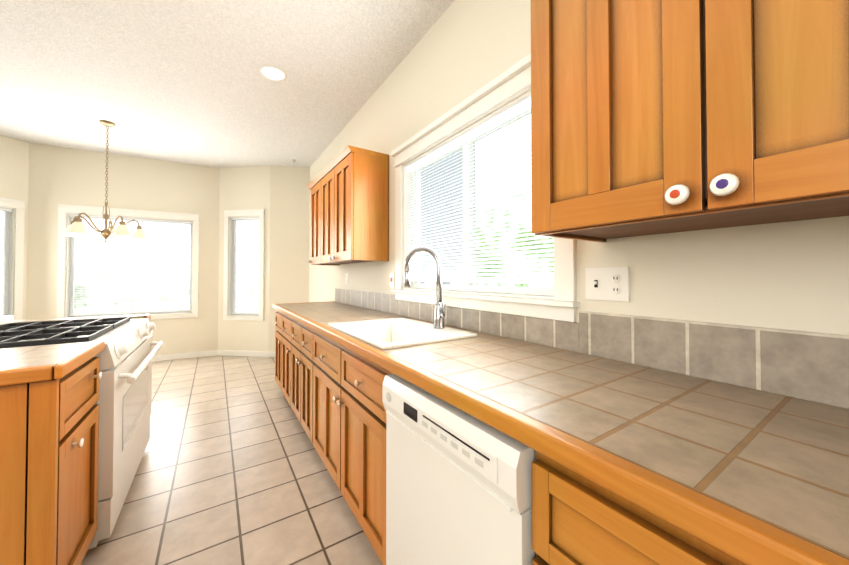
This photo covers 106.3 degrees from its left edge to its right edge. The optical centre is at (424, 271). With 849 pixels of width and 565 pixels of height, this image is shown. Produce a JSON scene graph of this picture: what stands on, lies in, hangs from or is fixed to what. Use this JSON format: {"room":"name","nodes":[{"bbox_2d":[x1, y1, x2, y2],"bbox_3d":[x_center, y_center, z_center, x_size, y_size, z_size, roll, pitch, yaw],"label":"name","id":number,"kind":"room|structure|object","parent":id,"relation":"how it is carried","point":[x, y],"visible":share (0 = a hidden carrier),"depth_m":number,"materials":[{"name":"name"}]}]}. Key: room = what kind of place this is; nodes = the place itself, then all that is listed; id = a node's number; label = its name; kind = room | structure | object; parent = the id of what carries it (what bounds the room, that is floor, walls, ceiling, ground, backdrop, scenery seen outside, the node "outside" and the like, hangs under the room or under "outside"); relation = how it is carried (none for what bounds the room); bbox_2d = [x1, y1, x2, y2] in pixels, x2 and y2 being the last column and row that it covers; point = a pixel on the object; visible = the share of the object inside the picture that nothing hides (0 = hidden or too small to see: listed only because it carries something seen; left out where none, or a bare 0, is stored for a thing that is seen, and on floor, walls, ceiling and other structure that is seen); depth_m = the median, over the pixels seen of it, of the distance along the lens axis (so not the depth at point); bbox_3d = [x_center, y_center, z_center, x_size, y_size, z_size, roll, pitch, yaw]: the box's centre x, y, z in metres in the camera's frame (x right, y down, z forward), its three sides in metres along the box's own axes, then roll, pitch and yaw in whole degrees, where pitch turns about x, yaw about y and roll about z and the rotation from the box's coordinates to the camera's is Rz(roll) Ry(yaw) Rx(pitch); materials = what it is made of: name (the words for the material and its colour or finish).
{"room":"kitchen","nodes":[
{"label":"kitchen","id":0,"kind":"room"},
{"bbox_2d":[0,135,28,319],"bbox_3d":[-5.182,-0.186,3.530,0.120,2.900,1.003,0,-1,15],"label":"wall","id":1,"kind":"structure","parent":0,"point":[14,162],"depth_m":3.92,"materials":[{"name":"beige paint"}]},
{"bbox_2d":[0,198,24,320],"bbox_3d":[-5.157,-0.111,3.565,0.146,1.550,0.848,0,-1,15],"label":"window","id":2,"kind":"structure","parent":1,"relation":"in","point":[16,263],"depth_m":3.90,"materials":[{"name":"white paint"}]},
{"bbox_2d":[0,208,11,315],"bbox_3d":[-5.146,-0.100,3.562,0.052,1.341,0.676,0,-1,15],"label":"window blinds","id":3,"kind":"object","parent":2,"relation":"attached to","point":[5,215],"visible":1,"depth_m":3.84,"materials":[{"name":"white plastic"}]},
{"bbox_2d":[26,143,219,354],"bbox_3d":[-4.114,-0.172,4.514,2.033,2.900,0.120,0,-1,-27],"label":"wall","id":4,"kind":"structure","parent":0,"point":[62,175],"depth_m":4.44,"materials":[{"name":"beige paint"}]},
{"bbox_2d":[57,204,198,319],"bbox_3d":[-4.097,-0.097,4.505,1.500,1.550,0.146,0,-1,-27],"label":"window","id":5,"kind":"structure","parent":4,"relation":"in","point":[63,261],"depth_m":4.40,"materials":[{"name":"white paint"}]},
{"bbox_2d":[68,214,192,315],"bbox_3d":[-4.092,-0.086,4.495,1.328,1.341,0.052,0,-1,-27],"label":"window blinds","id":6,"kind":"object","parent":5,"relation":"attached to","point":[140,220],"visible":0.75,"depth_m":4.48,"materials":[{"name":"white plastic"}]},
{"bbox_2d":[152,350,217,361],"bbox_3d":[-4.083,1.235,4.434,2.033,0.085,0.012,0,-1,-27],"label":"baseboard","id":7,"kind":"structure","parent":4,"relation":"attached to","point":[184,355],"depth_m":4.70,"materials":[{"name":"white paint"}]},
{"bbox_2d":[0,0,454,167],"bbox_3d":[-2.021,-1.702,1.102,5.200,0.060,8.800,1,-1,-33],"label":"ceiling","id":8,"kind":"structure","parent":0,"point":[183,81],"depth_m":2.62,"materials":[{"name":"white paint"}]},
{"bbox_2d":[64,120,146,242],"bbox_3d":[-3.493,-0.977,3.502,0.663,1.317,0.643,1,-1,-33],"label":"pendant chandelier","id":9,"kind":"object","parent":8,"relation":"hanging from","point":[76,227],"visible":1,"depth_m":3.44,"materials":[{"name":"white glass"}]},
{"bbox_2d":[259,65,286,80],"bbox_3d":[-1.257,-1.645,2.640,0.210,0.008,0.210,1,-1,-33],"label":"recessed light","id":10,"kind":"object","parent":8,"relation":"in","point":[272,72],"visible":1,"depth_m":2.63,"materials":[{"name":"white paint"}]},
{"bbox_2d":[81,355,382,564],"bbox_3d":[-2.021,1.258,1.058,5.200,0.060,8.800,1,-1,-33],"label":"floor","id":11,"kind":"structure","parent":0,"point":[232,469],"depth_m":1.84,"materials":[{"name":"tile"}]},
{"bbox_2d":[0,340,104,564],"bbox_3d":[-1.565,0.761,1.016,0.706,0.933,0.485,1,-1,-33],"label":"base cabinet","id":12,"kind":"object","parent":11,"relation":"on","point":[49,429],"visible":1,"depth_m":1.01,"materials":[{"name":"brown wood"}]},
{"bbox_2d":[13,314,150,322],"bbox_3d":[-2.319,0.777,2.160,0.706,0.933,0.144,1,-1,-33],"label":"base cabinet","id":13,"kind":"object","parent":11,"relation":"on","point":[148,316],"visible":0.02,"depth_m":2.19,"materials":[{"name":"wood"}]},
{"bbox_2d":[0,315,163,548],"bbox_3d":[-1.950,0.735,1.685,0.780,0.945,1.046,1,-1,-33],"label":"gas range","id":14,"kind":"object","parent":11,"relation":"on","point":[127,354],"visible":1,"depth_m":1.57,"materials":[{"name":"white metal"}]},
{"bbox_2d":[275,311,278,385],"bbox_3d":[-1.192,0.829,3.389,0.663,0.864,0.470,1,-1,-33],"label":"base cabinet","id":15,"kind":"object","parent":11,"relation":"on","point":[276,313],"depth_m":3.35,"materials":[{"name":"brown wood"}]},
{"bbox_2d":[273,247,848,564],"bbox_3d":[-0.108,0.188,1.736,0.683,0.666,4.560,1,-1,-33],"label":"countertop","id":16,"kind":"structure","parent":15,"relation":"on","point":[746,476],"depth_m":0.64,"materials":[{"name":"brown tile"}]},
{"bbox_2d":[279,312,286,398],"bbox_3d":[-0.973,0.825,3.057,0.663,0.864,0.569,1,-1,-33],"label":"base cabinet","id":17,"kind":"object","parent":11,"relation":"on","point":[282,317],"depth_m":3.02,"materials":[{"name":"brown wood"}]},
{"bbox_2d":[287,316,306,433],"bbox_3d":[-0.655,0.818,2.574,0.663,0.864,0.833,1,-1,-33],"label":"base cabinet","id":18,"kind":"object","parent":11,"relation":"on","point":[296,331],"depth_m":2.52,"materials":[{"name":"brown wood"}]},
{"bbox_2d":[307,327,392,564],"bbox_3d":[-0.173,0.807,1.843,0.663,0.864,1.162,1,-1,-33],"label":"base cabinet","id":19,"kind":"object","parent":11,"relation":"on","point":[331,390],"depth_m":1.52,"materials":[{"name":"brown wood"}]},
{"bbox_2d":[382,374,535,564],"bbox_3d":[0.280,0.802,1.070,0.646,0.852,0.616,1,-1,-33],"label":"dishwasher","id":20,"kind":"object","parent":11,"relation":"on","point":[458,486],"visible":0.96,"depth_m":0.84,"materials":[{"name":"white"}]},
{"bbox_2d":[532,451,745,564],"bbox_3d":[0.801,0.785,0.340,0.691,0.865,1.164,1,-1,-33],"label":"base cabinet","id":21,"kind":"object","parent":11,"relation":"on","point":[578,519],"visible":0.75,"depth_m":0.55,"materials":[{"name":"brown wood"}]},
{"bbox_2d":[218,165,269,351],"bbox_3d":[-2.757,-0.166,4.930,0.842,2.900,0.120,0,-1,7],"label":"wall","id":22,"kind":"structure","parent":0,"point":[242,188],"depth_m":4.87,"materials":[{"name":"beige paint"}]},
{"bbox_2d":[217,350,267,356],"bbox_3d":[-2.766,1.241,4.843,0.842,0.085,0.012,0,-1,7],"label":"baseboard","id":23,"kind":"structure","parent":22,"relation":"attached to","point":[242,353],"depth_m":4.84,"materials":[{"name":"white paint"}]},
{"bbox_2d":[223,209,264,320],"bbox_3d":[-2.750,-0.106,4.913,0.660,1.690,0.146,0,-1,7],"label":"window","id":24,"kind":"structure","parent":22,"relation":"in","point":[229,244],"depth_m":4.88,"materials":[{"name":"white paint"}]},
{"bbox_2d":[231,217,259,313],"bbox_3d":[-2.751,-0.095,4.902,0.488,1.481,0.052,0,-1,7],"label":"window blinds","id":25,"kind":"object","parent":24,"relation":"attached to","point":[256,219],"visible":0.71,"depth_m":4.90,"materials":[{"name":"white plastic"}]},
{"bbox_2d":[269,165,309,350],"bbox_3d":[-2.065,-0.166,4.911,0.585,2.900,0.120,0,-1,-7],"label":"wall","id":26,"kind":"structure","parent":0,"point":[289,235],"depth_m":4.86,"materials":[{"name":"beige paint"}]},
{"bbox_2d":[268,351,274,356],"bbox_3d":[-2.057,1.241,4.824,0.585,0.085,0.012,0,-1,-7],"label":"baseboard return","id":27,"kind":"object","parent":26,"relation":"attached to","point":[271,353],"visible":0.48,"depth_m":4.79,"materials":[{"name":"white paint"}]},
{"bbox_2d":[309,0,848,334],"bbox_3d":[0.275,-0.210,1.898,0.120,2.900,7.240,1,-1,-33],"label":"wall","id":28,"kind":"structure","parent":0,"point":[791,275],"depth_m":1.10,"materials":[{"name":"beige paint"}]},
{"bbox_2d":[345,273,347,283],"bbox_3d":[-0.854,0.073,3.486,0.010,0.120,0.075,1,-1,-33],"label":"duplex electrical outlet","id":29,"kind":"object","parent":28,"relation":"attached to","point":[346,278],"visible":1,"depth_m":3.48,"materials":[{"name":"white plastic"}]},
{"bbox_2d":[307,145,388,264],"bbox_3d":[-0.781,-0.528,3.094,0.327,0.890,1.270,1,-1,-33],"label":"upper cabinet","id":30,"kind":"object","parent":28,"relation":"attached to","point":[348,186],"depth_m":2.62,"materials":[{"name":"brown wood"}]},
{"bbox_2d":[390,273,394,287],"bbox_3d":[-0.267,0.067,2.591,0.014,0.120,0.075,1,-1,-33],"label":"light switch","id":31,"kind":"object","parent":28,"relation":"attached to","point":[392,280],"visible":1,"depth_m":2.58,"materials":[{"name":"white plastic"}]},
{"bbox_2d":[391,53,579,321],"bbox_3d":[0.226,-0.377,1.928,0.168,1.175,1.540,1,-1,-33],"label":"window","id":32,"kind":"structure","parent":28,"relation":"in","point":[559,303],"depth_m":1.79,"materials":[{"name":"white paint"}]},
{"bbox_2d":[406,96,553,283],"bbox_3d":[0.226,-0.379,1.928,0.052,0.882,1.288,1,-1,-33],"label":"window blinds","id":33,"kind":"object","parent":32,"relation":"attached to","point":[524,105],"visible":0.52,"depth_m":1.78,"materials":[{"name":"white plastic"}]},
{"bbox_2d":[335,288,848,408],"bbox_3d":[0.186,0.245,1.905,0.010,0.166,4.520,1,-1,-33],"label":"backsplash","id":34,"kind":"structure","parent":28,"relation":"attached to","point":[810,366],"depth_m":0.96,"materials":[{"name":"grey tile"}]},
{"bbox_2d":[585,267,629,301],"bbox_3d":[0.667,0.044,1.173,0.016,0.122,0.155,1,-1,-33],"label":"outlet","id":35,"kind":"object","parent":28,"relation":"attached to","point":[607,283],"visible":1,"depth_m":1.17,"materials":[{"name":"white plastic"}]},
{"bbox_2d":[531,0,848,242],"bbox_3d":[0.738,-0.552,0.713,0.409,0.872,0.892,1,-1,-33],"label":"upper cabinet","id":36,"kind":"object","parent":28,"relation":"attached to","point":[650,117],"visible":1,"depth_m":0.64,"materials":[{"name":"brown wood"}]},
{"label":"outside","id":37,"kind":"structure","parent":0,"visible":0},
{"bbox_2d":[0,211,3,314],"bbox_3d":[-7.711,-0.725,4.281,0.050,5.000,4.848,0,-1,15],"label":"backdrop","id":38,"kind":"structure","parent":37,"point":[1,248],"depth_m":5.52,"materials":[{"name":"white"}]},
{"bbox_2d":[74,218,259,312],"bbox_3d":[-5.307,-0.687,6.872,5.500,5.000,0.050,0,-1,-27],"label":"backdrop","id":39,"kind":"structure","parent":37,"point":[156,243],"depth_m":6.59,"materials":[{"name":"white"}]},
{"bbox_2d":[418,171,419,282],"bbox_3d":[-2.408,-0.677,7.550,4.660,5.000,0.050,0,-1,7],"label":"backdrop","id":40,"kind":"structure","parent":37,"point":[419,218],"depth_m":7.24,"materials":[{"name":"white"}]},
{"bbox_2d":[475,114,553,287],"bbox_3d":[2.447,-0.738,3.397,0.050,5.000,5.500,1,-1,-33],"label":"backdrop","id":41,"kind":"structure","parent":37,"point":[509,173],"depth_m":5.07,"materials":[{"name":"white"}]}
]}

